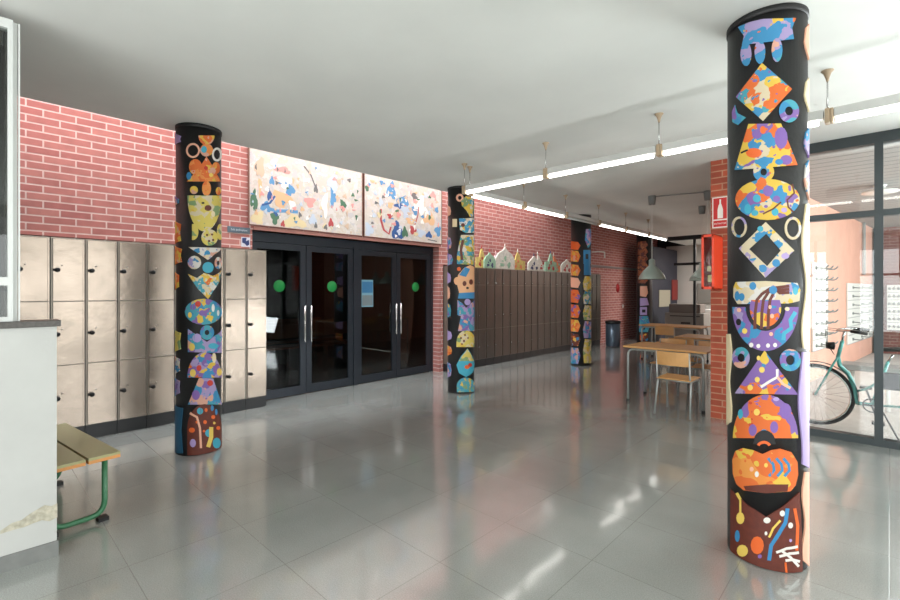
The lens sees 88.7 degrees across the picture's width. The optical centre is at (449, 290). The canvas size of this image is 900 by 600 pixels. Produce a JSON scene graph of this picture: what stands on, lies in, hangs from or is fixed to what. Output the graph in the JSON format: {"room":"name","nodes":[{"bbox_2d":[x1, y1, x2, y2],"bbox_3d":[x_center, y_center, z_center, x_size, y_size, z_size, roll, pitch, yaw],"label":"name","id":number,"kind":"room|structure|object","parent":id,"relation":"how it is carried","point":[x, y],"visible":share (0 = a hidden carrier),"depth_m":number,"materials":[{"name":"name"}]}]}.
{"room":"school lobby","nodes":[
{"label":"school lobby","id":0,"kind":"room"},
{"bbox_2d":[0,31,6,316],"bbox_3d":[-3.284,0.000,3.344,2.270,3.000,0.020,0,0,44],"label":"window pane","id":1,"kind":"structure","parent":0,"point":[3,65],"depth_m":2.64,"materials":[{"name":"grey"}]},
{"bbox_2d":[0,326,56,556],"bbox_3d":[-3.744,0.850,1.120,0.120,1.300,4.245,0,0,44],"label":"wall","id":2,"kind":"structure","parent":0,"point":[28,356],"depth_m":2.52,"materials":[{"name":"white paint"}]},
{"bbox_2d":[0,503,56,533],"bbox_3d":[-2.311,1.247,2.529,0.003,0.098,0.233,0,0,44],"label":"plaster","id":3,"kind":"object","parent":2,"relation":"attached to","point":[46,513],"visible":1,"depth_m":2.55,"materials":[{"name":"beige paint"}]},
{"bbox_2d":[0,540,58,573],"bbox_3d":[-3.695,1.458,1.079,0.017,0.085,4.252,0,0,44],"label":"baseboard","id":4,"kind":"structure","parent":2,"relation":"attached to","point":[16,560],"depth_m":2.52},
{"bbox_2d":[0,319,60,328],"bbox_3d":[-3.738,0.182,1.127,0.160,0.035,4.262,0,0,44],"label":"cap","id":5,"kind":"object","parent":2,"relation":"on","point":[42,322],"visible":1,"depth_m":2.52,"materials":[{"name":"stone"}]},
{"bbox_2d":[0,16,19,321],"bbox_3d":[-3.789,-0.652,1.059,0.060,1.635,4.093,0,0,44],"label":"window","id":6,"kind":"structure","parent":5,"relation":"on","point":[7,25],"depth_m":2.50,"materials":[{"name":"grey paint"}]},
{"bbox_2d":[175,122,221,455],"bbox_3d":[-2.387,-0.018,4.374,0.393,3.035,0.393,0,0,44],"label":"column","id":7,"kind":"structure","parent":0,"point":[198,198],"depth_m":4.21,"materials":[{"name":"black"}]},
{"bbox_2d":[257,248,410,353],"bbox_3d":[-3.228,-0.100,9.105,4.750,3.200,6.100,0,0,44],"label":"wall","id":8,"kind":"structure","parent":0,"point":[283,265],"depth_m":11.62,"materials":[{"name":"black"}]},
{"bbox_2d":[17,96,656,371],"bbox_3d":[0.322,-1.350,9.308,0.400,5.700,22.100,0,0,44],"label":"wall","id":9,"kind":"structure","parent":0,"point":[84,174],"depth_m":5.12,"materials":[{"name":"red brick"}]},
{"bbox_2d":[227,226,249,233],"bbox_3d":[-2.689,-0.777,5.860,0.014,0.076,0.280,0,0,44],"label":"wall sign","id":10,"kind":"object","parent":9,"relation":"attached to","point":[233,229],"visible":1,"depth_m":5.85,"materials":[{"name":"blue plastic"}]},
{"bbox_2d":[251,241,305,399],"bbox_3d":[-2.401,0.412,6.449,0.192,2.155,0.803,0,0,44],"label":"door","id":11,"kind":"structure","parent":9,"relation":"in","point":[279,285],"depth_m":6.66,"materials":[{"name":"grey metal"}]},
{"bbox_2d":[248,148,362,236],"bbox_3d":[-1.986,-1.486,6.566,0.028,1.267,1.772,0,0,44],"label":"mural panel","id":12,"kind":"object","parent":9,"relation":"attached to","point":[285,192],"visible":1,"depth_m":6.46,"materials":[{"name":"paint"}]},
{"bbox_2d":[306,246,352,392],"bbox_3d":[-1.838,0.412,7.038,0.192,2.155,0.807,0,0,44],"label":"door","id":13,"kind":"structure","parent":9,"relation":"in","point":[310,387],"depth_m":7.01,"materials":[{"name":"grey metal"}]},
{"bbox_2d":[250,231,432,384],"bbox_3d":[-1.533,0.345,7.360,0.090,2.310,3.450,0,0,44],"label":"door frame","id":14,"kind":"structure","parent":9,"relation":"attached to","point":[256,236],"depth_m":7.33,"materials":[{"name":"grey metal"}]},
{"bbox_2d":[253,226,439,247],"bbox_3d":[-1.440,-0.823,7.288,0.185,0.045,3.425,0,0,44],"label":"lintel","id":15,"kind":"object","parent":9,"relation":"attached to","point":[273,230],"visible":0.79,"depth_m":6.93,"materials":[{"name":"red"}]},
{"bbox_2d":[358,250,396,383],"bbox_3d":[-1.225,0.412,7.679,0.192,2.155,0.808,0,0,44],"label":"door","id":16,"kind":"structure","parent":9,"relation":"in","point":[393,306],"depth_m":7.74,"materials":[{"name":"grey metal"}]},
{"bbox_2d":[362,280,372,306],"bbox_3d":[-1.353,0.038,7.535,0.005,0.442,0.230,0,0,44],"label":"poster","id":17,"kind":"object","parent":16,"relation":"attached to","point":[367,285],"visible":1,"depth_m":7.53,"materials":[{"name":"blue paper"}]},
{"bbox_2d":[363,173,441,244],"bbox_3d":[-0.756,-1.486,7.852,0.028,1.267,1.741,0,0,44],"label":"mural panel","id":18,"kind":"object","parent":9,"relation":"attached to","point":[392,209],"visible":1,"depth_m":7.78,"materials":[{"name":"paint"}]},
{"bbox_2d":[396,253,429,376],"bbox_3d":[-0.661,0.412,8.268,0.192,2.155,0.802,0,0,44],"label":"door","id":19,"kind":"structure","parent":9,"relation":"in","point":[417,358],"depth_m":8.33,"materials":[{"name":"black glass"}]},
{"bbox_2d":[0,337,899,599],"bbox_3d":[2.490,1.580,7.235,15.600,0.160,22.100,0,0,44],"label":"floor","id":20,"kind":"structure","parent":0,"point":[542,481],"depth_m":3.28,"materials":[{"name":"tile"}]},
{"bbox_2d":[17,235,49,319],"bbox_3d":[-4.046,0.487,4.437,0.349,2.025,0.263,0,0,44],"label":"locker","id":21,"kind":"object","parent":20,"relation":"on","point":[34,250],"visible":0.2,"depth_m":4.36,"materials":[{"name":"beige metal"}]},
{"bbox_2d":[50,237,84,432],"bbox_3d":[-3.861,0.487,4.630,0.349,2.025,0.263,0,0,44],"label":"locker","id":22,"kind":"object","parent":20,"relation":"on","point":[67,255],"visible":0.62,"depth_m":4.55,"materials":[{"name":"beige metal"}]},
{"bbox_2d":[57,423,119,536],"bbox_3d":[-2.707,1.274,3.187,1.100,0.452,0.355,0,0,36],"label":"bench","id":23,"kind":"object","parent":20,"relation":"on","point":[76,448],"visible":0.42,"depth_m":3.01,"materials":[{"name":"beige laminate"}]},
{"bbox_2d":[85,239,116,437],"bbox_3d":[-3.677,0.487,4.823,0.349,2.025,0.263,0,0,44],"label":"locker","id":24,"kind":"object","parent":20,"relation":"on","point":[100,255],"visible":0.96,"depth_m":4.73,"materials":[{"name":"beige metal"}]},
{"bbox_2d":[117,241,146,432],"bbox_3d":[-3.492,0.487,5.016,0.349,2.025,0.263,0,0,44],"label":"locker","id":25,"kind":"object","parent":20,"relation":"on","point":[131,256],"visible":0.97,"depth_m":4.92,"materials":[{"name":"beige metal"}]},
{"bbox_2d":[146,243,173,427],"bbox_3d":[-3.308,0.487,5.209,0.349,2.025,0.263,0,0,44],"label":"locker","id":26,"kind":"object","parent":20,"relation":"on","point":[160,257],"visible":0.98,"depth_m":5.11,"materials":[{"name":"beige metal"}]},
{"bbox_2d":[174,245,175,422],"bbox_3d":[-3.123,0.487,5.402,0.349,2.025,0.263,0,0,44],"label":"locker","id":27,"kind":"object","parent":20,"relation":"on","point":[174,245],"visible":0.02,"depth_m":5.23,"materials":[{"name":"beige metal"}]},
{"bbox_2d":[221,248,222,413],"bbox_3d":[-2.939,0.487,5.595,0.349,2.025,0.263,0,0,44],"label":"locker","id":28,"kind":"object","parent":20,"relation":"on","point":[222,248],"visible":0.14,"depth_m":5.59,"materials":[{"name":"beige metal"}]},
{"bbox_2d":[223,248,245,413],"bbox_3d":[-2.754,0.487,5.788,0.349,2.025,0.263,0,0,44],"label":"locker","id":29,"kind":"object","parent":20,"relation":"on","point":[234,260],"visible":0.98,"depth_m":5.69,"materials":[{"name":"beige metal"}]},
{"bbox_2d":[245,249,265,409],"bbox_3d":[-2.570,0.487,5.981,0.349,2.025,0.263,0,0,44],"label":"locker","id":30,"kind":"object","parent":20,"relation":"on","point":[255,259],"visible":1,"depth_m":5.88,"materials":[{"name":"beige metal"}]},
{"bbox_2d":[266,317,325,358],"bbox_3d":[-3.979,1.075,10.308,0.400,0.850,2.600,0,0,44],"label":"bench","id":31,"kind":"object","parent":20,"relation":"on","point":[319,349],"visible":0.16,"depth_m":10.65,"materials":[{"name":"brown wood"}]},
{"bbox_2d":[266,319,341,363],"bbox_3d":[-3.467,1.075,9.541,0.400,0.850,2.600,0,0,44],"label":"bench","id":32,"kind":"object","parent":20,"relation":"on","point":[333,350],"visible":0.39,"depth_m":9.77,"materials":[{"name":"brown wood"}]},
{"bbox_2d":[266,321,346,370],"bbox_3d":[-2.955,1.075,8.775,0.400,0.850,2.600,0,0,44],"label":"bench","id":33,"kind":"object","parent":20,"relation":"on","point":[275,331],"visible":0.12,"depth_m":8.89,"materials":[{"name":"brown wood"}]},
{"bbox_2d":[443,266,447,371],"bbox_3d":[-0.022,0.517,8.660,0.328,1.965,0.263,0,0,44],"label":"locker","id":34,"kind":"object","parent":20,"relation":"on","point":[445,268],"visible":0.06,"depth_m":8.54,"materials":[{"name":"brown metal"}]},
{"bbox_2d":[474,267,476,367],"bbox_3d":[0.347,0.517,9.046,0.328,1.965,0.263,0,0,44],"label":"locker","id":35,"kind":"object","parent":20,"relation":"on","point":[475,268],"visible":0.3,"depth_m":9.00,"materials":[{"name":"brown metal"}]},
{"bbox_2d":[477,267,485,366],"bbox_3d":[0.531,0.517,9.239,0.328,1.965,0.263,0,0,44],"label":"locker","id":36,"kind":"object","parent":20,"relation":"on","point":[481,272],"visible":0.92,"depth_m":9.13,"materials":[{"name":"brown metal"}]},
{"bbox_2d":[475,244,484,267],"bbox_3d":[0.637,-0.705,9.251,0.034,0.481,0.351,0,0,44],"label":"castle","id":37,"kind":"object","parent":36,"relation":"on","point":[478,260],"visible":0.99,"depth_m":9.20},
{"bbox_2d":[485,268,493,365],"bbox_3d":[0.716,0.517,9.432,0.328,1.965,0.263,0,0,44],"label":"locker","id":38,"kind":"object","parent":20,"relation":"on","point":[489,359],"visible":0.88,"depth_m":9.33,"materials":[{"name":"brown metal"}]},
{"bbox_2d":[483,248,495,267],"bbox_3d":[0.809,-0.671,9.380,0.034,0.411,0.363,0,0,44],"label":"castle","id":39,"kind":"object","parent":38,"relation":"on","point":[489,261],"visible":1,"depth_m":9.36},
{"bbox_2d":[494,268,501,363],"bbox_3d":[0.900,0.517,9.625,0.328,1.965,0.263,0,0,44],"label":"locker","id":40,"kind":"object","parent":20,"relation":"on","point":[497,272],"visible":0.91,"depth_m":9.52,"materials":[{"name":"brown metal"}]},
{"bbox_2d":[501,269,509,362],"bbox_3d":[1.085,0.517,9.818,0.328,1.965,0.263,0,0,44],"label":"locker","id":41,"kind":"object","parent":20,"relation":"on","point":[505,272],"visible":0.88,"depth_m":9.71,"materials":[{"name":"brown metal"}]},
{"bbox_2d":[495,245,514,269],"bbox_3d":[1.166,-0.739,9.754,0.034,0.549,0.662,0,0,44],"label":"castle","id":42,"kind":"object","parent":41,"relation":"on","point":[504,259],"visible":1,"depth_m":9.74},
{"bbox_2d":[509,269,516,360],"bbox_3d":[1.269,0.517,10.011,0.328,1.965,0.263,0,0,44],"label":"locker","id":43,"kind":"object","parent":20,"relation":"on","point":[513,273],"visible":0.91,"depth_m":9.90,"materials":[{"name":"brown metal"}]},
{"bbox_2d":[516,270,523,359],"bbox_3d":[1.454,0.517,10.204,0.328,1.965,0.263,0,0,44],"label":"locker","id":44,"kind":"object","parent":20,"relation":"on","point":[520,273],"visible":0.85,"depth_m":10.09,"materials":[{"name":"brown metal"}]},
{"bbox_2d":[515,249,524,269],"bbox_3d":[1.493,-0.703,10.146,0.034,0.476,0.528,0,0,44],"label":"castle","id":45,"kind":"object","parent":44,"relation":"on","point":[519,264],"visible":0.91,"depth_m":10.15},
{"bbox_2d":[523,270,530,358],"bbox_3d":[1.638,0.517,10.397,0.328,1.965,0.263,0,0,44],"label":"locker","id":46,"kind":"object","parent":20,"relation":"on","point":[527,273],"visible":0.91,"depth_m":10.29,"materials":[{"name":"brown metal"}]},
{"bbox_2d":[530,270,536,356],"bbox_3d":[1.823,0.517,10.590,0.328,1.965,0.263,0,0,44],"label":"locker","id":47,"kind":"object","parent":20,"relation":"on","point":[533,352],"visible":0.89,"depth_m":10.49,"materials":[{"name":"brown metal"}]},
{"bbox_2d":[527,254,539,270],"bbox_3d":[1.924,-0.674,10.546,0.034,0.418,0.487,0,0,44],"label":"castle","id":48,"kind":"object","parent":47,"relation":"on","point":[533,264],"visible":1,"depth_m":10.51},
{"bbox_2d":[537,271,543,355],"bbox_3d":[2.007,0.517,10.783,0.328,1.965,0.263,0,0,44],"label":"locker","id":49,"kind":"object","parent":20,"relation":"on","point":[540,274],"visible":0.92,"depth_m":10.67,"materials":[{"name":"brown metal"}]},
{"bbox_2d":[543,271,549,354],"bbox_3d":[2.192,0.517,10.976,0.328,1.965,0.263,0,0,44],"label":"locker","id":50,"kind":"object","parent":20,"relation":"on","point":[546,323],"visible":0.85,"depth_m":10.87,"materials":[{"name":"brown metal"}]},
{"bbox_2d":[549,272,555,353],"bbox_3d":[2.376,0.517,11.168,0.328,1.965,0.263,0,0,44],"label":"locker","id":51,"kind":"object","parent":20,"relation":"on","point":[552,274],"visible":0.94,"depth_m":11.08,"materials":[{"name":"brown metal"}]},
{"bbox_2d":[544,250,556,271],"bbox_3d":[2.421,-0.730,11.066,0.034,0.530,0.505,0,0,44],"label":"castle","id":52,"kind":"object","parent":51,"relation":"on","point":[549,265],"visible":1,"depth_m":11.04},
{"bbox_2d":[555,272,560,352],"bbox_3d":[2.561,0.517,11.361,0.328,1.965,0.263,0,0,44],"label":"locker","id":53,"kind":"object","parent":20,"relation":"on","point":[558,274],"visible":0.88,"depth_m":11.25,"materials":[{"name":"brown metal"}]},
{"bbox_2d":[561,272,566,351],"bbox_3d":[2.745,0.517,11.555,0.328,1.965,0.263,0,0,44],"label":"locker","id":54,"kind":"object","parent":20,"relation":"on","point":[563,274],"visible":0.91,"depth_m":11.46,"materials":[{"name":"brown metal"}]},
{"bbox_2d":[560,256,570,272],"bbox_3d":[2.945,-0.677,11.614,0.034,0.424,0.556,0,0,44],"label":"castle","id":55,"kind":"object","parent":54,"relation":"on","point":[565,266],"visible":0.96,"depth_m":11.58},
{"bbox_2d":[566,273,570,350],"bbox_3d":[2.930,0.517,11.748,0.328,1.965,0.263,0,0,44],"label":"locker","id":56,"kind":"object","parent":20,"relation":"on","point":[568,346],"visible":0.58,"depth_m":11.64,"materials":[{"name":"brown metal"}]},
{"bbox_2d":[591,274,595,345],"bbox_3d":[3.853,0.517,12.712,0.328,1.965,0.263,0,0,44],"label":"locker","id":57,"kind":"object","parent":20,"relation":"on","point":[593,342],"visible":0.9,"depth_m":12.62,"materials":[{"name":"brown metal"}]},
{"bbox_2d":[596,274,600,344],"bbox_3d":[4.037,0.517,12.905,0.328,1.965,0.263,0,0,44],"label":"locker","id":58,"kind":"object","parent":20,"relation":"on","point":[598,276],"visible":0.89,"depth_m":12.79,"materials":[{"name":"brown metal"}]},
{"bbox_2d":[605,320,620,346],"bbox_3d":[4.410,1.150,12.455,0.400,0.700,0.400,0,0,44],"label":"litter bin","id":59,"kind":"object","parent":20,"relation":"on","point":[612,327],"visible":1,"depth_m":12.29,"materials":[{"name":"blue"}]},
{"bbox_2d":[654,326,674,360],"bbox_3d":[4.474,1.107,9.454,0.420,0.766,0.452,0,0,44],"label":"chair","id":60,"kind":"object","parent":20,"relation":"on","point":[658,330],"visible":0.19,"depth_m":9.30,"materials":[{"name":"grey paint"}]},
{"bbox_2d":[623,342,710,413],"bbox_3d":[2.970,1.121,6.167,1.030,0.757,0.700,0,0,44],"label":"dining table","id":61,"kind":"object","parent":20,"relation":"on","point":[693,350],"visible":0.75,"depth_m":6.05,"materials":[{"name":"brown wood"}]},
{"bbox_2d":[649,338,688,395],"bbox_3d":[3.232,1.107,6.795,0.420,0.766,0.452,0,0,44],"label":"chair","id":62,"kind":"object","parent":20,"relation":"on","point":[662,340],"visible":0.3,"depth_m":6.81,"materials":[{"name":"grey paint"}]},
{"bbox_2d":[639,323,710,363],"bbox_3d":[4.852,1.121,9.958,1.250,0.757,0.700,0,0,44],"label":"dining table","id":63,"kind":"object","parent":20,"relation":"on","point":[649,325],"visible":0.8,"depth_m":9.91,"materials":[{"name":"brown wood"}]},
{"bbox_2d":[653,350,700,419],"bbox_3d":[2.778,1.107,5.611,0.420,0.766,0.452,0,0,44],"label":"chair","id":64,"kind":"object","parent":20,"relation":"on","point":[662,357],"visible":1,"depth_m":5.51,"materials":[{"name":"brown wood"}]},
{"bbox_2d":[668,338,701,390],"bbox_3d":[3.656,1.107,7.151,0.420,0.766,0.452,0,0,44],"label":"chair","id":65,"kind":"object","parent":20,"relation":"on","point":[689,341],"visible":0.35,"depth_m":6.93,"materials":[{"name":"grey paint"}]},
{"bbox_2d":[674,239,699,344],"bbox_3d":[7.491,0.035,11.972,3.120,2.930,0.060,0,0,44],"label":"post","id":66,"kind":"structure","parent":20,"relation":"on","point":[694,263],"depth_m":12.66,"materials":[{"name":"black metal"}]},
{"bbox_2d":[665,304,709,343],"bbox_3d":[6.970,0.940,13.528,1.050,1.120,0.612,0,0,44],"label":"copier","id":67,"kind":"object","parent":20,"relation":"on","point":[682,314],"visible":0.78,"depth_m":13.31,"materials":[{"name":"grey plastic"}]},
{"bbox_2d":[674,334,710,367],"bbox_3d":[4.327,1.121,7.346,1.200,0.757,0.700,0,0,44],"label":"dining table","id":68,"kind":"object","parent":20,"relation":"on","point":[698,337],"visible":0.18,"depth_m":7.47,"materials":[{"name":"brown wood"}]},
{"bbox_2d":[691,341,710,397],"bbox_3d":[3.635,1.107,6.438,0.420,0.766,0.452,0,0,39],"label":"chair","id":69,"kind":"object","parent":20,"relation":"on","point":[697,366],"visible":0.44,"depth_m":6.62,"materials":[{"name":"grey paint"}]},
{"bbox_2d":[0,0,899,244],"bbox_3d":[4.673,-1.718,5.148,9.560,0.365,22.100,0,0,44],"label":"ceiling","id":70,"kind":"structure","parent":0,"point":[407,91],"depth_m":3.32,"materials":[{"name":"paint"}]},
{"bbox_2d":[467,191,523,207],"bbox_3d":[0.596,-1.204,6.049,0.072,0.109,1.184,0,0,44],"label":"lamp","id":71,"kind":"object","parent":70,"relation":"hanging from","point":[487,196],"depth_m":6.04,"materials":[{"name":"grey plastic"}]},
{"bbox_2d":[462,163,542,194],"bbox_3d":[0.563,-1.349,5.179,1.148,0.373,0.072,0,0,44],"label":"lamp","id":72,"kind":"object","parent":70,"relation":"hanging from","point":[536,175],"visible":0.95,"depth_m":5.13,"materials":[{"name":"grey plastic"}]},
{"bbox_2d":[521,183,565,217],"bbox_3d":[1.418,-1.349,6.909,0.072,0.373,1.148,0,0,44],"label":"lamp","id":73,"kind":"object","parent":70,"relation":"hanging from","point":[528,206],"visible":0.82,"depth_m":6.82,"materials":[{"name":"beige plastic"}]},
{"bbox_2d":[563,195,598,224],"bbox_3d":[2.220,-1.349,7.748,0.072,0.373,1.148,0,0,44],"label":"lamp","id":74,"kind":"object","parent":70,"relation":"hanging from","point":[576,217],"visible":0.88,"depth_m":7.65,"materials":[{"name":"grey metal"}]},
{"bbox_2d":[542,142,655,178],"bbox_3d":[1.381,-1.349,4.397,1.148,0.373,0.072,0,0,44],"label":"lamp","id":75,"kind":"object","parent":70,"relation":"hanging from","point":[645,153],"visible":0.97,"depth_m":4.34,"materials":[{"name":"beige plastic"}]},
{"bbox_2d":[597,204,625,230],"bbox_3d":[3.022,-1.349,8.586,0.072,0.373,1.148,0,0,44],"label":"lamp","id":76,"kind":"object","parent":70,"relation":"hanging from","point":[601,223],"visible":0.89,"depth_m":8.47,"materials":[{"name":"beige plastic"}]},
{"bbox_2d":[624,213,648,236],"bbox_3d":[3.823,-1.349,9.425,0.072,0.373,1.148,0,0,44],"label":"lamp","id":77,"kind":"object","parent":70,"relation":"hanging from","point":[628,229],"visible":0.91,"depth_m":9.31,"materials":[{"name":"beige plastic"}]},
{"bbox_2d":[638,195,665,279],"bbox_3d":[3.266,-0.863,7.438,0.410,1.345,0.410,0,0,44],"label":"pendant lamp","id":78,"kind":"object","parent":70,"relation":"hanging from","point":[651,272],"visible":1,"depth_m":7.36,"materials":[{"name":"grey metal"}]},
{"bbox_2d":[646,219,667,240],"bbox_3d":[4.625,-1.349,10.263,0.072,0.373,1.148,0,0,44],"label":"lamp","id":79,"kind":"object","parent":70,"relation":"hanging from","point":[652,235],"visible":0.89,"depth_m":10.18,"materials":[{"name":"beige plastic"}]},
{"bbox_2d":[659,234,706,241],"bbox_3d":[7.350,-1.482,12.100,3.500,0.105,0.150,0,0,44],"label":"beam","id":80,"kind":"structure","parent":70,"relation":"attached to","point":[689,237],"depth_m":12.81,"materials":[{"name":"black metal"}]},
{"bbox_2d":[654,112,726,157],"bbox_3d":[1.991,-1.340,3.814,0.547,0.388,0.072,0,0,44],"label":"lamp","id":81,"kind":"object","parent":70,"relation":"hanging from","point":[706,140],"depth_m":3.80,"materials":[{"name":"beige plastic"}]},
{"bbox_2d":[689,206,705,280],"bbox_3d":[4.559,-0.863,8.324,0.410,1.345,0.410,0,0,44],"label":"pendant lamp","id":82,"kind":"object","parent":70,"relation":"hanging from","point":[701,209],"visible":0.27,"depth_m":8.30,"materials":[{"name":"grey metal"}]},
{"bbox_2d":[693,190,710,278],"bbox_3d":[3.961,-0.863,7.062,0.410,1.345,0.410,0,0,44],"label":"pendant lamp","id":83,"kind":"object","parent":70,"relation":"hanging from","point":[707,194],"visible":0.22,"depth_m":7.02,"materials":[{"name":"grey metal"}]},
{"bbox_2d":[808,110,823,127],"bbox_3d":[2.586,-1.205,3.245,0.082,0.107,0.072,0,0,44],"label":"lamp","id":84,"kind":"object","parent":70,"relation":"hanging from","point":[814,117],"depth_m":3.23,"materials":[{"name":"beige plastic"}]},
{"bbox_2d":[821,68,899,124],"bbox_3d":[3.018,-1.349,2.832,1.148,0.373,0.072,0,0,44],"label":"lamp","id":85,"kind":"object","parent":70,"relation":"hanging from","point":[890,103],"visible":1,"depth_m":3.08,"materials":[{"name":"beige plastic"}]},
{"bbox_2d":[447,186,473,393],"bbox_3d":[0.165,-0.018,6.899,0.406,3.035,0.406,0,0,44],"label":"column","id":86,"kind":"structure","parent":0,"point":[460,207],"depth_m":6.72,"materials":[{"name":"black"}]},
{"bbox_2d":[571,214,590,365],"bbox_3d":[2.675,-0.018,9.400,0.406,3.035,0.406,0,0,44],"label":"column","id":87,"kind":"structure","parent":0,"point":[580,231],"depth_m":9.23,"materials":[{"name":"black"}]},
{"bbox_2d":[636,234,652,342],"bbox_3d":[5.201,-0.018,12.305,0.406,3.035,0.406,0,0,44],"label":"column","id":88,"kind":"structure","parent":0,"point":[644,245],"depth_m":12.14,"materials":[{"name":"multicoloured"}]},
{"bbox_2d":[653,246,676,339],"bbox_3d":[6.723,0.070,14.844,0.400,2.860,2.350,0,0,44],"label":"wall","id":89,"kind":"structure","parent":0,"point":[665,259],"depth_m":14.56,"materials":[{"name":"grey paint"}]},
{"bbox_2d":[659,290,669,306],"bbox_3d":[6.842,0.233,14.665,0.020,0.530,0.990,0,0,44],"label":"poster","id":90,"kind":"object","parent":89,"relation":"attached to","point":[664,295],"visible":0.86,"depth_m":14.63,"materials":[{"name":"beige paper"}]},
{"bbox_2d":[672,280,677,299],"bbox_3d":[7.504,-0.038,15.357,0.020,0.669,0.543,0,0,44],"label":"notice","id":91,"kind":"object","parent":89,"relation":"attached to","point":[674,282],"visible":1,"depth_m":15.35,"materials":[{"name":"red paper"}]},
{"bbox_2d":[657,239,684,248],"bbox_3d":[9.071,-1.350,14.985,5.200,5.700,0.200,0,0,44],"label":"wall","id":92,"kind":"structure","parent":0,"point":[665,244],"depth_m":16.25,"materials":[{"name":"black paint"}]},
{"bbox_2d":[666,245,710,308],"bbox_3d":[9.117,-0.018,14.527,4.300,3.035,0.200,0,0,44],"label":"wall","id":93,"kind":"structure","parent":0,"point":[684,253],"depth_m":15.49,"materials":[{"name":"grey paint"}]},
{"bbox_2d":[697,283,710,302],"bbox_3d":[8.456,0.075,14.993,0.700,0.650,0.040,0,0,44],"label":"notice board","id":94,"kind":"object","parent":93,"relation":"attached to","point":[703,295],"visible":0.57,"depth_m":15.09,"materials":[{"name":"grey"}]},
{"bbox_2d":[711,159,726,419],"bbox_3d":[3.422,-0.018,5.434,0.505,3.035,0.435,0,0,44],"label":"brick pillar","id":95,"kind":"structure","parent":0,"point":[718,167],"depth_m":5.39,"materials":[{"name":"red brick"}]},
{"bbox_2d":[701,234,722,288],"bbox_3d":[3.001,-0.325,5.262,0.125,0.610,0.386,0,0,44],"label":"fire extinguisher cabinet","id":96,"kind":"object","parent":95,"relation":"attached to","point":[711,244],"visible":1,"depth_m":5.19,"materials":[{"name":"red metal"}]},
{"bbox_2d":[712,196,726,227],"bbox_3d":[3.157,-0.920,5.377,0.164,0.360,0.010,0,0,44],"label":"fire sign","id":97,"kind":"object","parent":95,"relation":"attached to","point":[719,204],"visible":1,"depth_m":5.38,"materials":[{"name":"red plastic"}]},
{"bbox_2d":[726,2,808,572],"bbox_3d":[1.813,-0.018,2.637,0.393,3.035,0.392,0,0,44],"label":"column","id":98,"kind":"structure","parent":0,"point":[767,336],"depth_m":2.48,"materials":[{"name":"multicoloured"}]},
{"bbox_2d":[808,198,872,381],"bbox_3d":[6.539,-0.018,8.727,9.318,3.035,1.014,0,0,-40],"label":"wall","id":99,"kind":"structure","parent":0,"point":[836,243],"depth_m":8.87,"materials":[{"name":"paint"}]},
{"bbox_2d":[811,262,838,351],"bbox_3d":[6.420,0.264,7.841,1.007,1.487,0.204,0,0,-40],"label":"peg rack","id":100,"kind":"object","parent":99,"relation":"attached to","point":[819,271],"visible":0.91,"depth_m":7.79,"materials":[{"name":"white"}]},
{"bbox_2d":[846,283,873,344],"bbox_3d":[9.127,0.465,10.092,2.751,1.253,0.205,0,0,-40],"label":"peg rack","id":101,"kind":"object","parent":99,"relation":"attached to","point":[859,297],"visible":0.79,"depth_m":9.94,"materials":[{"name":"white"}]},
{"bbox_2d":[862,223,865,274],"bbox_3d":[9.213,-0.940,10.238,0.055,1.160,0.055,0,0,-24],"label":"downpipe","id":102,"kind":"object","parent":99,"relation":"attached to","point":[863,224],"visible":1,"depth_m":10.22,"materials":[{"name":"white metal"}]},
{"bbox_2d":[808,142,899,227],"bbox_3d":[8.660,-1.665,6.669,5.900,0.270,9.190,0,0,44],"label":"ceiling","id":103,"kind":"structure","parent":0,"point":[837,180],"depth_m":6.37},
{"bbox_2d":[861,184,899,195],"bbox_3d":[6.206,-1.462,6.640,0.420,0.135,0.420,0,0,44],"label":"lamp","id":104,"kind":"object","parent":103,"relation":"attached to","point":[885,190],"visible":0.59,"depth_m":6.57,"materials":[{"name":"white plastic"}]},
{"bbox_2d":[809,353,899,439],"bbox_3d":[10.233,1.580,5.131,10.300,0.140,9.240,0,0,44],"label":"floor","id":105,"kind":"structure","parent":0,"point":[859,421],"depth_m":6.07,"materials":[{"name":"grey tile"}]},
{"bbox_2d":[809,327,899,439],"bbox_3d":[4.517,0.953,4.812,1.774,1.097,0.574,0,0,44],"label":"bicycle","id":106,"kind":"object","parent":105,"relation":"on","point":[891,381],"visible":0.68,"depth_m":4.98,"materials":[{"name":"teal metal"}]},
{"bbox_2d":[842,361,899,411],"bbox_3d":[5.858,1.215,5.294,2.050,0.570,0.400,0,0,44],"label":"bench","id":107,"kind":"object","parent":105,"relation":"on","point":[853,366],"visible":0.6,"depth_m":5.72,"materials":[{"name":"grey paint"}]},
{"bbox_2d":[873,228,873,352],"bbox_3d":[10.313,-0.010,11.127,0.100,3.020,0.100,0,0,44],"label":"porch post","id":108,"kind":"object","parent":105,"relation":"on","point":[873,228],"visible":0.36,"depth_m":11.12,"materials":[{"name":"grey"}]},
{"bbox_2d":[883,226,899,353],"bbox_3d":[12.135,-0.018,9.565,4.880,3.035,0.200,0,0,44],"label":"wall","id":109,"kind":"structure","parent":0,"point":[891,235],"depth_m":10.98,"materials":[{"name":"red brick"}]},
{"bbox_2d":[887,285,899,330],"bbox_3d":[10.504,0.395,10.824,0.322,1.077,0.204,0,0,44],"label":"peg rack","id":110,"kind":"object","parent":109,"relation":"attached to","point":[893,291],"visible":1,"depth_m":10.90,"materials":[{"name":"white"}]},
{"bbox_3d":[4.055,-0.018,-2.452,0.250,3.035,10.260,0,0,44],"label":"wall","id":111,"kind":"structure","parent":0,"visible":0},
{"bbox_2d":[809,128,899,449],"bbox_3d":[5.473,-0.018,3.213,5.534,3.035,0.110,0,0,44],"label":"window","id":112,"kind":"structure","parent":111,"relation":"in","point":[876,139],"depth_m":4.44,"materials":[{"name":"grey metal"}]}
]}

